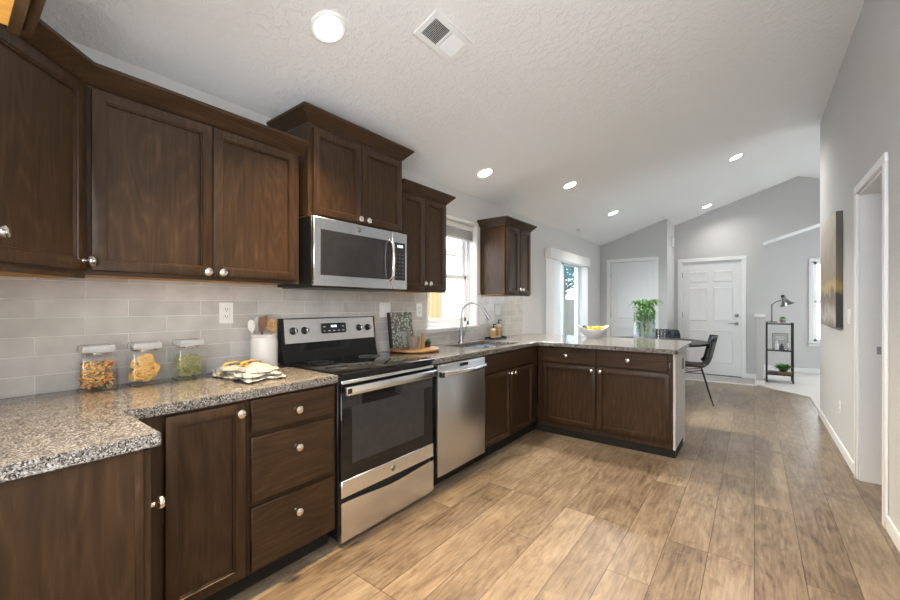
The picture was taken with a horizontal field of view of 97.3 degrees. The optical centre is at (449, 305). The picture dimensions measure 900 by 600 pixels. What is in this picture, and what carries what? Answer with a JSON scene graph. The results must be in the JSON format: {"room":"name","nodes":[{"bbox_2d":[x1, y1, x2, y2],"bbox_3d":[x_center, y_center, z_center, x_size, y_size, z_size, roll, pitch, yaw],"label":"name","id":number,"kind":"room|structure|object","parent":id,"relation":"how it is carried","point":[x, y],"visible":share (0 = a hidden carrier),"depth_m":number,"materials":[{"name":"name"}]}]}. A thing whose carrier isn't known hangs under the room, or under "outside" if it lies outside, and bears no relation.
{"room":"kitchen","nodes":[
{"label":"kitchen","id":0,"kind":"room"},
{"bbox_2d":[1,38,600,398],"bbox_3d":[1.023,0.061,5.325,0.150,2.440,10.250,0,0,38],"label":"wall","id":1,"kind":"structure","parent":0,"point":[466,207],"depth_m":5.02,"materials":[{"name":"grey paint"}]},
{"bbox_2d":[0,24,97,277],"bbox_3d":[-1.589,-0.478,1.301,0.613,0.749,0.644,0,0,38],"label":"upper cabinet","id":2,"kind":"object","parent":1,"relation":"attached to","point":[43,106],"visible":1,"depth_m":1.34,"materials":[{"name":"brown wood"}]},
{"bbox_2d":[85,86,298,284],"bbox_3d":[-1.235,-0.486,1.963,0.367,0.734,0.917,0,0,38],"label":"upper cabinet","id":3,"kind":"object","parent":1,"relation":"attached to","point":[171,197],"visible":0.95,"depth_m":1.79,"materials":[{"name":"brown wood"}]},
{"bbox_2d":[1,19,308,156],"bbox_3d":[-1.154,-0.890,1.607,0.495,0.074,1.421,0,0,10],"label":"crown molding","id":4,"kind":"structure","parent":3,"relation":"attached to","point":[45,39],"depth_m":1.66,"materials":[{"name":"brown wood"}]},
{"bbox_2d":[219,302,232,323],"bbox_3d":[-1.255,0.043,2.220,0.009,0.118,0.075,0,0,38],"label":"outlet","id":5,"kind":"object","parent":1,"relation":"attached to","point":[225,308],"visible":1,"depth_m":2.22,"materials":[{"name":"white plastic"}]},
{"bbox_2d":[223,307,229,311],"bbox_3d":[-1.253,0.024,2.219,0.006,0.028,0.034,0,0,38],"label":"receptacle","id":6,"kind":"object","parent":5,"relation":"attached to","point":[225,309],"depth_m":2.22,"materials":[{"name":"white plastic"}]},
{"bbox_2d":[223,314,229,318],"bbox_3d":[-1.253,0.062,2.219,0.006,0.028,0.034,0,0,38],"label":"receptacle","id":7,"kind":"object","parent":5,"relation":"attached to","point":[225,316],"depth_m":2.22,"materials":[{"name":"white plastic"}]},
{"bbox_2d":[0,276,521,398],"bbox_3d":[-0.138,0.119,2.831,1.050,0.496,4.840,0,0,38],"label":"wall","id":8,"kind":"structure","parent":1,"relation":"attached to","point":[43,321],"depth_m":1.94,"materials":[{"name":"tile"}]},
{"bbox_2d":[379,302,389,316],"bbox_3d":[-0.520,0.036,3.175,0.009,0.118,0.120,0,0,38],"label":"light switch","id":9,"kind":"object","parent":8,"relation":"attached to","point":[384,307],"visible":0.87,"depth_m":3.16,"materials":[{"name":"white plastic"}]},
{"bbox_2d":[425,325,479,332],"bbox_3d":[0.013,0.230,3.935,0.115,0.042,0.865,0,0,38],"label":"trim","id":10,"kind":"structure","parent":8,"relation":"attached to","point":[443,328],"depth_m":3.84,"materials":[{"name":"white paint"}]},
{"bbox_2d":[266,101,413,232],"bbox_3d":[-0.689,-0.814,2.640,0.407,0.609,0.884,0,0,38],"label":"upper cabinet","id":11,"kind":"object","parent":1,"relation":"attached to","point":[341,178],"visible":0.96,"depth_m":2.44,"materials":[{"name":"brown wood"}]},
{"bbox_2d":[277,216,406,291],"bbox_3d":[-0.670,-0.305,2.626,0.437,0.404,0.756,0,0,38],"label":"microwave","id":12,"kind":"object","parent":11,"relation":"attached to","point":[335,255],"visible":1,"depth_m":2.42,"materials":[{"name":"black enamel"},{"name":"brushed stainless steel"},{"name":"black glass"}]},
{"bbox_2d":[416,303,421,316],"bbox_3d":[-0.270,0.043,3.500,0.009,0.118,0.075,0,0,38],"label":"outlet","id":13,"kind":"object","parent":1,"relation":"attached to","point":[418,306],"visible":1,"depth_m":3.49,"materials":[{"name":"white plastic"}]},
{"bbox_2d":[382,178,455,292],"bbox_3d":[-0.284,-0.508,3.200,0.367,0.809,0.616,0,0,38],"label":"upper cabinet","id":14,"kind":"object","parent":1,"relation":"attached to","point":[423,207],"visible":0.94,"depth_m":3.08,"materials":[{"name":"brown wood"}]},
{"bbox_2d":[429,241,468,326],"bbox_3d":[-0.056,-0.317,3.988,0.060,1.055,0.785,0,0,38],"label":"window","id":15,"kind":"structure","parent":1,"relation":"in","point":[438,322],"depth_m":4.24,"materials":[{"name":"white plastic"}]},
{"bbox_2d":[426,215,477,327],"bbox_3d":[0.006,-0.332,3.940,0.097,1.085,0.829,0,0,38],"label":"trim","id":16,"kind":"structure","parent":1,"relation":"attached to","point":[473,246],"depth_m":4.23,"materials":[{"name":"white paint"}]},
{"bbox_2d":[446,219,473,241],"bbox_3d":[0.002,-0.756,3.944,0.065,0.160,0.765,0,0,38],"label":"window shade","id":17,"kind":"object","parent":1,"relation":"attached to","point":[454,230],"visible":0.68,"depth_m":4.03,"materials":[{"name":"grey fabric"}]},
{"bbox_2d":[477,216,536,295],"bbox_3d":[0.649,-0.508,4.414,0.367,0.809,0.704,0,0,38],"label":"upper cabinet","id":18,"kind":"object","parent":1,"relation":"attached to","point":[505,241],"visible":1,"depth_m":4.23,"materials":[{"name":"brown wood"}]},
{"bbox_2d":[545,247,590,335],"bbox_3d":[1.890,0.211,6.241,0.107,2.060,1.670,0,0,38],"label":"vertical blind","id":19,"kind":"object","parent":1,"relation":"attached to","point":[554,257],"visible":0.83,"depth_m":5.79,"materials":[{"name":"white plastic"}]},
{"bbox_2d":[561,262,581,335],"bbox_3d":[1.791,0.261,6.317,0.140,2.040,1.540,0,0,38],"label":"door","id":20,"kind":"structure","parent":1,"relation":"in","point":[577,269],"depth_m":6.84,"materials":[{"name":"white plastic"}]},
{"bbox_2d":[40,0,864,245],"bbox_3d":[3.297,-1.692,3.690,5.750,1.177,10.430,0,0,38],"label":"ceiling","id":21,"kind":"structure","parent":0,"point":[645,105],"depth_m":2.79,"materials":[{"name":"white paint"}]},
{"bbox_2d":[310,10,345,43],"bbox_3d":[-0.604,-1.378,1.966,0.168,0.062,0.176,0,0,38],"label":"recessed light","id":22,"kind":"object","parent":21,"relation":"in","point":[327,26],"visible":1,"depth_m":1.96,"materials":[{"name":"white paint"}]},
{"bbox_2d":[413,10,471,62],"bbox_3d":[-0.034,-1.480,2.196,0.159,0.060,0.325,0,0,38],"label":"ceiling vent","id":23,"kind":"object","parent":21,"relation":"in","point":[436,31],"visible":1,"depth_m":2.18,"materials":[{"name":"white paint"}]},
{"bbox_2d":[476,168,493,178],"bbox_3d":[0.335,-1.259,3.774,0.168,0.062,0.176,0,0,38],"label":"recessed light","id":24,"kind":"object","parent":21,"relation":"in","point":[486,172],"visible":1,"depth_m":3.77,"materials":[{"name":"white paint"}]},
{"bbox_2d":[562,181,577,188],"bbox_3d":[1.378,-1.378,4.544,0.168,0.062,0.176,0,0,38],"label":"recessed light","id":25,"kind":"object","parent":21,"relation":"in","point":[571,184],"visible":1,"depth_m":4.53,"materials":[{"name":"white paint"}]},
{"bbox_2d":[572,227,585,233],"bbox_3d":[2.069,-1.196,6.331,0.116,0.046,0.300,0,0,38],"label":"ceiling vent","id":26,"kind":"object","parent":21,"relation":"in","point":[579,230],"visible":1,"depth_m":6.32,"materials":[{"name":"white metal"}]},
{"bbox_2d":[607,210,618,215],"bbox_3d":[2.440,-1.379,5.923,0.168,0.062,0.176,0,0,38],"label":"recessed light","id":27,"kind":"object","parent":21,"relation":"in","point":[615,211],"visible":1,"depth_m":5.91,"materials":[{"name":"white paint"}]},
{"bbox_2d":[728,153,743,161],"bbox_3d":[3.624,-1.876,5.015,0.168,0.062,0.176,0,0,38],"label":"recessed light","id":28,"kind":"object","parent":21,"relation":"in","point":[739,155],"visible":1,"depth_m":5.00,"materials":[{"name":"white paint"}]},
{"bbox_2d":[227,368,899,599],"bbox_3d":[3.066,1.303,3.389,5.750,0.056,10.830,0,0,38],"label":"floor","id":29,"kind":"structure","parent":0,"point":[758,500],"depth_m":2.28,"materials":[{"name":"wood"}]},
{"bbox_2d":[0,448,165,599],"bbox_3d":[-1.188,0.844,1.020,0.352,0.875,0.685,0,0,38],"label":"base cabinet","id":30,"kind":"object","parent":29,"relation":"on","point":[80,531],"visible":0.88,"depth_m":1.03,"materials":[{"name":"brown wood"}]},
{"bbox_2d":[138,399,246,599],"bbox_3d":[-1.242,0.844,1.708,0.665,0.875,0.462,0,0,38],"label":"base cabinet","id":31,"kind":"object","parent":29,"relation":"on","point":[199,464],"visible":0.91,"depth_m":1.58,"materials":[{"name":"brown wood"}]},
{"bbox_2d":[0,365,337,482],"bbox_3d":[-1.155,0.386,1.542,0.991,0.038,1.540,0,0,38],"label":"countertop","id":32,"kind":"structure","parent":31,"relation":"on","point":[45,432],"depth_m":1.34,"materials":[{"name":"stone"}]},
{"bbox_2d":[74,343,117,392],"bbox_3d":[-1.546,0.270,1.730,0.126,0.194,0.126,0,0,38],"label":"glass canister","id":33,"kind":"object","parent":32,"relation":"on","point":[92,352],"visible":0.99,"depth_m":1.71,"materials":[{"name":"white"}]},
{"bbox_2d":[77,359,115,389],"bbox_3d":[-1.548,0.302,1.729,0.112,0.123,0.112,0,0,34],"label":"pasta","id":34,"kind":"object","parent":33,"relation":"in","point":[90,374],"visible":1,"depth_m":1.71,"materials":[{"name":"multicoloured food"}]},
{"bbox_2d":[125,341,163,385],"bbox_3d":[-1.441,0.270,1.867,0.126,0.194,0.126,0,0,38],"label":"glass canister","id":35,"kind":"object","parent":32,"relation":"on","point":[136,349],"visible":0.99,"depth_m":1.84,"materials":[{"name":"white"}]},
{"bbox_2d":[128,353,159,381],"bbox_3d":[-1.440,0.292,1.863,0.104,0.130,0.111,0,0,38],"label":"pasta","id":36,"kind":"object","parent":35,"relation":"in","point":[143,372],"visible":1,"depth_m":1.84,"materials":[{"name":"food"}]},
{"bbox_2d":[170,338,204,379],"bbox_3d":[-1.330,0.270,2.011,0.126,0.194,0.126,0,0,38],"label":"glass canister","id":37,"kind":"object","parent":32,"relation":"on","point":[179,346],"visible":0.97,"depth_m":1.99,"materials":[{"name":"clear glass"}]},
{"bbox_2d":[173,353,202,377],"bbox_3d":[-1.329,0.304,2.011,0.113,0.123,0.109,0,0,38],"label":"pasta","id":38,"kind":"object","parent":37,"relation":"in","point":[183,365],"visible":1,"depth_m":1.99,"materials":[{"name":"green food"}]},
{"bbox_2d":[212,359,285,382],"bbox_3d":[-1.037,0.330,2.031,0.435,0.073,0.242,0,0,38],"label":"dish towel","id":39,"kind":"object","parent":32,"relation":"on","point":[255,371],"visible":1,"depth_m":1.98,"materials":[{"name":"fabric"}]},
{"bbox_2d":[250,333,277,366],"bbox_3d":[-1.082,0.267,2.301,0.150,0.200,0.150,0,0,38],"label":"utensil crock","id":40,"kind":"object","parent":32,"relation":"on","point":[264,347],"visible":0.77,"depth_m":2.24,"materials":[{"name":"white ceramic"}]},
{"bbox_2d":[248,320,254,334],"bbox_3d":[-1.129,0.214,2.262,0.051,0.265,0.014,0,0,-12],"label":"spoon","id":41,"kind":"object","parent":40,"relation":"in","point":[251,325],"visible":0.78,"depth_m":2.26,"materials":[{"name":"white plastic"}]},
{"bbox_2d":[254,317,257,334],"bbox_3d":[-1.129,0.204,2.323,0.044,0.276,0.017,0,0,6],"label":"spreader","id":42,"kind":"object","parent":40,"relation":"in","point":[256,318],"visible":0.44,"depth_m":2.32,"materials":[{"name":"grey plastic"}]},
{"bbox_2d":[258,315,266,334],"bbox_3d":[-1.083,0.197,2.291,0.048,0.280,0.015,0,0,-24],"label":"spatula","id":43,"kind":"object","parent":40,"relation":"in","point":[262,324],"visible":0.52,"depth_m":2.29,"materials":[{"name":"brown wood"}]},
{"bbox_2d":[267,318,276,333],"bbox_3d":[-1.041,0.212,2.316,0.054,0.270,0.011,0,0,-19],"label":"slotted spoon","id":44,"kind":"object","parent":40,"relation":"in","point":[272,319],"visible":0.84,"depth_m":2.31,"materials":[{"name":"brown wood"}]},
{"bbox_2d":[240,383,334,591],"bbox_3d":[-0.960,0.844,2.074,0.665,0.875,0.458,0,0,38],"label":"base cabinet","id":45,"kind":"object","parent":29,"relation":"on","point":[291,434],"visible":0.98,"depth_m":1.87,"materials":[{"name":"brown wood"}]},
{"bbox_2d":[277,316,436,543],"bbox_3d":[-0.574,0.682,2.552,0.674,1.198,0.762,0,0,38],"label":"range","id":46,"kind":"object","parent":29,"relation":"on","point":[384,401],"visible":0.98,"depth_m":2.38,"materials":[{"name":"silver metal"}]},
{"bbox_2d":[279,352,434,376],"bbox_3d":[-0.578,0.364,2.555,0.620,0.018,0.762,0,0,38],"label":"cooktop","id":47,"kind":"object","parent":46,"relation":"in","point":[348,364],"depth_m":2.46,"materials":[{"name":"black glass"}]},
{"bbox_2d":[430,356,487,485],"bbox_3d":[-0.121,0.844,3.096,0.694,0.870,0.598,0,0,38],"label":"dishwasher","id":48,"kind":"object","parent":29,"relation":"on","point":[458,385],"visible":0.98,"depth_m":2.88,"materials":[{"name":"silver metal"}]},
{"bbox_2d":[475,346,536,461],"bbox_3d":[0.355,0.844,3.785,0.665,0.875,1.055,0,0,38],"label":"base cabinet","id":49,"kind":"object","parent":29,"relation":"on","point":[510,376],"visible":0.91,"depth_m":3.54,"materials":[{"name":"brown wood"}]},
{"bbox_2d":[381,333,691,364],"bbox_3d":[0.948,0.386,3.571,1.851,0.038,2.702,0,0,38],"label":"countertop","id":50,"kind":"structure","parent":49,"relation":"on","point":[448,352],"depth_m":3.71,"materials":[{"name":"stone"}]},
{"bbox_2d":[390,345,439,352],"bbox_3d":[-0.283,0.353,3.176,0.400,0.026,0.400,0,0,38],"label":"round board","id":51,"kind":"object","parent":50,"relation":"on","point":[432,348],"visible":0.77,"depth_m":3.05,"materials":[{"name":"brown wood"}]},
{"bbox_2d":[387,312,413,347],"bbox_3d":[-0.401,0.199,3.236,0.060,0.289,0.243,0,0,44],"label":"cookbook","id":52,"kind":"object","parent":51,"relation":"on","point":[398,322],"visible":0.8,"depth_m":3.21,"materials":[{"name":"multicoloured paper"}]},
{"bbox_2d":[397,331,407,344],"bbox_3d":[-0.377,0.267,3.231,0.013,0.105,0.136,0,0,44],"label":"picture","id":53,"kind":"object","parent":52,"relation":"attached to","point":[401,335],"depth_m":3.22},
{"bbox_2d":[406,336,419,348],"bbox_3d":[-0.289,0.291,3.111,0.114,0.098,0.113,0,0,38],"label":"mortar","id":54,"kind":"object","parent":51,"relation":"on","point":[413,342],"visible":0.98,"depth_m":3.07,"materials":[{"name":"beige stone"}]},
{"bbox_2d":[405,328,411,336],"bbox_3d":[-0.311,0.244,3.095,0.095,0.135,0.032,0,0,-43],"label":"pestle","id":55,"kind":"object","parent":54,"relation":"in","point":[407,331],"visible":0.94,"depth_m":3.07,"materials":[{"name":"beige stone"}]},
{"bbox_2d":[421,333,424,347],"bbox_3d":[-0.219,0.281,3.177,0.034,0.118,0.034,0,0,38],"label":"pepper mill","id":56,"kind":"object","parent":51,"relation":"on","point":[422,334],"visible":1,"depth_m":3.17,"materials":[{"name":"brown wood"}]},
{"bbox_2d":[425,339,430,346],"bbox_3d":[-0.180,0.308,3.245,0.055,0.066,0.057,0,0,1],"label":"succulent pot","id":57,"kind":"object","parent":51,"relation":"on","point":[427,342],"visible":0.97,"depth_m":3.23,"materials":[{"name":"green ceramic"}]},
{"bbox_2d":[458,302,490,342],"bbox_3d":[0.243,0.165,3.882,0.322,0.404,0.076,0,0,9],"label":"faucet","id":58,"kind":"object","parent":50,"relation":"on","point":[461,335],"visible":1,"depth_m":3.88,"materials":[{"name":"metal"}]},
{"bbox_2d":[463,344,501,348],"bbox_3d":[0.310,0.502,3.735,0.430,0.194,0.730,0,0,38],"label":"sink","id":59,"kind":"object","parent":50,"relation":"in","point":[482,346],"visible":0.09,"depth_m":4.07,"materials":[{"name":"silver metal"}]},
{"bbox_2d":[485,336,506,338],"bbox_3d":[0.512,0.357,4.399,0.110,0.018,0.290,0,0,38],"label":"soap tray","id":60,"kind":"object","parent":50,"relation":"on","point":[502,336],"visible":0.78,"depth_m":4.32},
{"bbox_2d":[491,324,495,337],"bbox_3d":[0.479,0.281,4.356,0.064,0.152,0.064,0,0,-15],"label":"soap bottle","id":61,"kind":"object","parent":60,"relation":"on","point":[493,330],"visible":0.94,"depth_m":4.33,"materials":[{"name":"beige plastic"}]},
{"bbox_2d":[496,320,501,336],"bbox_3d":[0.546,0.259,4.443,0.064,0.197,0.064,0,0,-15],"label":"soap bottle","id":62,"kind":"object","parent":60,"relation":"on","point":[498,326],"visible":0.91,"depth_m":4.42,"materials":[{"name":"beige plastic"}]},
{"bbox_2d":[577,325,608,337],"bbox_3d":[1.601,0.295,4.445,0.310,0.144,0.275,0,0,38],"label":"fruit bowl","id":63,"kind":"object","parent":50,"relation":"on","point":[588,333],"visible":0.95,"depth_m":4.38,"materials":[{"name":"white ceramic"}]},
{"bbox_2d":[535,345,682,458],"bbox_3d":[1.506,0.844,3.856,1.268,0.875,0.560,0,0,38],"label":"base cabinet","id":64,"kind":"object","parent":29,"relation":"on","point":[624,399],"visible":0.99,"depth_m":3.61,"materials":[{"name":"brown wood"}]},
{"bbox_2d":[620,336,709,346],"bbox_3d":[2.988,0.898,5.839,1.440,0.765,1.440,0,0,38],"label":"dining table","id":65,"kind":"object","parent":29,"relation":"on","point":[695,343],"visible":0.2,"depth_m":5.97,"materials":[{"name":"black wood"}]},
{"bbox_2d":[653,329,680,337],"bbox_3d":[3.438,0.839,6.356,0.463,0.885,0.550,0,0,41],"label":"dining chair","id":66,"kind":"object","parent":29,"relation":"on","point":[670,333],"visible":0.09,"depth_m":6.56,"materials":[{"name":"grey leather"}]},
{"bbox_2d":[685,335,717,405],"bbox_3d":[3.282,0.839,5.328,0.550,0.885,0.463,0,0,30],"label":"dining chair","id":67,"kind":"object","parent":29,"relation":"on","point":[706,359],"visible":0.7,"depth_m":5.16,"materials":[{"name":"grey leather"}]},
{"bbox_2d":[685,379,756,385],"bbox_3d":[4.361,1.275,6.641,1.265,0.012,0.040,0,0,34],"label":"trim","id":68,"kind":"structure","parent":29,"relation":"on","point":[685,379],"depth_m":6.52,"materials":[{"name":"white paint"}]},
{"bbox_2d":[537,345,684,450],"bbox_3d":[1.327,0.843,4.087,1.838,0.876,0.583,0,0,38],"label":"wall","id":69,"kind":"structure","parent":0,"point":[678,372],"depth_m":3.47,"materials":[{"name":"grey paint"}]},
{"bbox_2d":[601,219,673,336],"bbox_3d":[3.627,-0.127,7.655,1.140,2.815,0.800,0,0,38],"label":"wall","id":70,"kind":"structure","parent":0,"point":[654,240],"depth_m":7.24,"materials":[{"name":"grey paint"}]},
{"bbox_2d":[611,261,654,336],"bbox_3d":[3.374,0.234,7.346,0.764,2.075,0.109,0,0,38],"label":"door","id":71,"kind":"structure","parent":70,"relation":"in","point":[630,281],"depth_m":7.38,"materials":[{"name":"white paint"}]},
{"bbox_2d":[607,256,658,336],"bbox_3d":[3.370,0.204,7.337,0.896,2.154,0.018,0,0,38],"label":"trim","id":72,"kind":"structure","parent":70,"relation":"attached to","point":[656,259],"depth_m":7.26,"materials":[{"name":"white paint"}]},
{"bbox_2d":[671,237,673,246],"bbox_3d":[4.127,-1.169,7.335,0.042,0.180,0.120,0,0,38],"label":"door chime","id":73,"kind":"object","parent":70,"relation":"attached to","point":[672,238],"visible":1,"depth_m":7.29,"materials":[{"name":"white paint"}]},
{"bbox_2d":[674,176,819,373],"bbox_3d":[6.193,-0.425,6.496,4.580,3.412,0.489,0,0,38],"label":"wall","id":74,"kind":"structure","parent":0,"point":[791,207],"depth_m":6.89,"materials":[{"name":"grey paint"}]},
{"bbox_2d":[682,260,740,376],"bbox_3d":[4.785,0.232,7.270,0.914,2.075,0.110,0,0,38],"label":"door","id":75,"kind":"structure","parent":74,"relation":"in","point":[711,291],"depth_m":7.24,"materials":[{"name":"white paint"}]},
{"bbox_2d":[678,255,745,377],"bbox_3d":[4.782,0.203,7.261,1.046,2.156,0.018,0,0,38],"label":"trim","id":76,"kind":"structure","parent":74,"relation":"attached to","point":[743,258],"depth_m":7.01,"materials":[{"name":"white paint"}]},
{"bbox_2d":[685,372,740,377],"bbox_3d":[4.781,1.270,7.261,0.910,0.014,0.020,0,0,38],"label":"trim","id":77,"kind":"structure","parent":74,"relation":"attached to","point":[685,372],"depth_m":7.24,"materials":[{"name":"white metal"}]},
{"bbox_2d":[756,317,763,385],"bbox_3d":[5.135,0.736,6.560,0.095,1.090,0.700,0,0,38],"label":"wall","id":78,"kind":"structure","parent":0,"point":[759,320],"depth_m":6.29,"materials":[{"name":"grey paint"}]},
{"bbox_2d":[746,373,764,385],"bbox_3d":[5.080,1.236,6.593,0.139,0.079,0.743,0,0,29],"label":"baseboard","id":79,"kind":"structure","parent":78,"relation":"attached to","point":[753,376],"depth_m":6.34,"materials":[{"name":"white paint"}]},
{"bbox_2d":[754,314,765,316],"bbox_3d":[5.125,0.173,6.548,0.145,0.035,0.730,0,0,38],"label":"trim","id":80,"kind":"structure","parent":78,"relation":"on","point":[755,315],"depth_m":6.28,"materials":[{"name":"white paint"}]},
{"bbox_2d":[741,227,819,368],"bbox_3d":[6.868,-0.425,7.391,4.600,3.412,0.150,0,0,38],"label":"wall","id":81,"kind":"structure","parent":0,"point":[786,260],"depth_m":7.58,"materials":[{"name":"grey paint"}]},
{"bbox_2d":[764,365,819,373],"bbox_3d":[7.412,1.222,6.869,3.100,0.093,0.014,0,0,38],"label":"baseboard","id":82,"kind":"structure","parent":81,"relation":"attached to","point":[770,367],"depth_m":7.46,"materials":[{"name":"white paint"}]},
{"bbox_2d":[808,257,819,346],"bbox_3d":[7.218,-0.061,7.039,1.275,1.655,0.120,0,0,38],"label":"trim","id":83,"kind":"structure","parent":81,"relation":"attached to","point":[811,342],"depth_m":7.37,"materials":[{"name":"white paint"}]},
{"bbox_2d":[814,261,819,341],"bbox_3d":[7.270,-0.069,7.106,1.115,1.500,0.050,0,0,38],"label":"window","id":84,"kind":"structure","parent":81,"relation":"in","point":[817,262],"depth_m":7.41,"materials":[{"name":"white glass"}]},
{"bbox_2d":[760,370,819,409],"bbox_3d":[6.272,1.275,5.439,3.165,0.012,3.670,0,0,38],"label":"floor","id":85,"kind":"structure","parent":0,"point":[805,384],"depth_m":6.34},
{"bbox_2d":[766,322,793,383],"bbox_3d":[5.498,0.777,6.608,0.353,0.982,0.300,0,0,38],"label":"metal shelf","id":86,"kind":"object","parent":85,"relation":"on","point":[791,350],"visible":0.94,"depth_m":6.53,"materials":[{"name":"brown metal"}]},
{"bbox_2d":[774,340,778,349],"bbox_3d":[5.433,0.660,6.583,0.060,0.150,0.059,0,0,38],"label":"vase","id":87,"kind":"object","parent":86,"relation":"on","point":[776,345],"visible":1,"depth_m":6.57,"materials":[{"name":"white ceramic"}]},
{"bbox_2d":[772,333,787,349],"bbox_3d":[5.543,0.603,6.644,0.210,0.269,0.052,0,0,38],"label":"framed print","id":88,"kind":"object","parent":86,"relation":"on","point":[782,338],"visible":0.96,"depth_m":6.63,"materials":[{"name":"grey paper"}]},
{"bbox_2d":[766,295,794,321],"bbox_3d":[5.498,0.054,6.583,0.373,0.463,0.210,0,0,38],"label":"desk lamp","id":89,"kind":"object","parent":86,"relation":"on","point":[785,301],"visible":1,"depth_m":6.54,"materials":[{"name":"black metal"}]},
{"bbox_2d":[779,317,785,322],"bbox_3d":[5.509,0.235,6.550,0.110,0.102,0.113,0,0,38],"label":"pot","id":90,"kind":"object","parent":86,"relation":"on","point":[782,320],"visible":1,"depth_m":6.52,"materials":[{"name":"beige ceramic"}]},
{"bbox_2d":[777,371,791,374],"bbox_3d":[5.539,1.114,6.532,0.200,0.032,0.170,0,0,38],"label":"book","id":91,"kind":"object","parent":86,"relation":"on","point":[779,372],"visible":0.74,"depth_m":6.48,"materials":[{"name":"brown paper"}]},
{"bbox_2d":[774,363,794,371],"bbox_3d":[5.515,1.035,6.546,0.331,0.126,0.321,0,0,38],"label":"potted plant","id":92,"kind":"object","parent":91,"relation":"on","point":[783,368],"visible":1,"depth_m":6.52,"materials":[{"name":"green plant"}]},
{"bbox_2d":[820,0,899,532],"bbox_3d":[2.367,-0.418,1.983,0.120,3.399,6.550,0,0,38],"label":"wall","id":93,"kind":"structure","parent":0,"point":[860,122],"depth_m":2.88,"materials":[{"name":"grey paint"}]},
{"bbox_2d":[821,211,842,327],"bbox_3d":[3.662,-0.311,3.804,0.046,1.015,0.945,0,0,38],"label":"canvas","id":94,"kind":"object","parent":93,"relation":"attached to","point":[832,230],"visible":1,"depth_m":3.58},
{"bbox_2d":[821,212,835,326],"bbox_3d":[3.644,-0.311,3.817,0.002,1.009,0.939,0,0,38],"label":"picture","id":95,"kind":"object","parent":94,"relation":"attached to","point":[828,231],"depth_m":3.77},
{"bbox_2d":[847,309,850,323],"bbox_3d":[3.203,0.091,3.176,0.009,0.118,0.120,0,0,38],"label":"light switch","id":96,"kind":"object","parent":93,"relation":"attached to","point":[849,310],"visible":1,"depth_m":3.16,"materials":[{"name":"white plastic"}]},
{"bbox_2d":[818,408,899,552],"bbox_3d":[2.317,1.238,2.028,0.014,0.085,6.560,0,0,38],"label":"baseboard","id":97,"kind":"structure","parent":93,"relation":"attached to","point":[893,532],"depth_m":3.15,"materials":[{"name":"white paint"}]},
{"bbox_2d":[859,169,881,484],"bbox_3d":[2.815,0.231,2.566,0.120,2.100,0.760,0,0,38],"label":"door","id":98,"kind":"structure","parent":93,"relation":"attached to","point":[870,197],"depth_m":2.85,"materials":[{"name":"white paint"}]},
{"bbox_2d":[854,152,888,528],"bbox_3d":[2.760,0.202,2.608,0.018,2.158,0.876,0,0,38],"label":"trim","id":99,"kind":"structure","parent":93,"relation":"attached to","point":[882,163],"depth_m":2.30,"materials":[{"name":"white paint"}]},
{"bbox_3d":[0.094,-0.425,-0.476,5.750,3.412,0.120,0,0,38],"label":"wall","id":100,"kind":"structure","parent":0,"visible":0},
{"bbox_2d":[0,0,45,35],"bbox_3d":[-0.757,-0.824,0.508,0.902,0.390,0.402,0,0,38],"label":"upper cabinet","id":101,"kind":"object","parent":100,"relation":"attached to","point":[17,15],"visible":1,"depth_m":0.86,"materials":[{"name":"brown wood"}]},
{"bbox_3d":[2.833,0.285,5.769,0.300,0.460,0.300,0,0,38],"label":"glass vase","id":102,"kind":"object","parent":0,"visible":0},
{"bbox_2d":[630,298,661,335],"bbox_3d":[2.848,0.175,5.742,0.486,0.550,0.396,0,0,-25],"label":"trailing plant","id":103,"kind":"object","parent":102,"relation":"in","point":[644,305],"visible":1,"depth_m":5.63,"materials":[{"name":"green plant"}]},
{"label":"outside","id":104,"kind":"structure","parent":0,"visible":0},
{"bbox_3d":[0.627,1.446,14.655,11.850,0.170,28.000,0,0,38],"label":"floor","id":105,"kind":"structure","parent":104,"visible":0},
{"bbox_2d":[429,292,441,318],"bbox_3d":[-0.659,0.301,7.223,0.150,2.120,1.450,0,0,38],"label":"fence","id":106,"kind":"object","parent":105,"relation":"on","point":[435,299],"visible":0.02,"depth_m":7.59,"materials":[{"name":"brown wood"}]},
{"bbox_2d":[442,249,461,317],"bbox_3d":[-1.213,-0.204,13.041,2.500,3.130,5.600,0,0,38],"label":"house","id":107,"kind":"structure","parent":105,"relation":"on","point":[452,297],"depth_m":12.98,"materials":[{"name":"white"}]},
{"bbox_2d":[564,299,573,334],"bbox_3d":[5.451,0.541,15.991,0.150,1.640,6.000,0,0,38],"label":"fence","id":108,"kind":"object","parent":105,"relation":"on","point":[568,303],"visible":0.12,"depth_m":14.42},
{"bbox_2d":[564,265,573,298],"bbox_3d":[4.802,-1.017,16.783,3.834,4.764,3.912,0,0,38],"label":"tree","id":109,"kind":"object","parent":105,"relation":"on","point":[570,274],"visible":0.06,"depth_m":16.39,"materials":[{"name":"green plant"}]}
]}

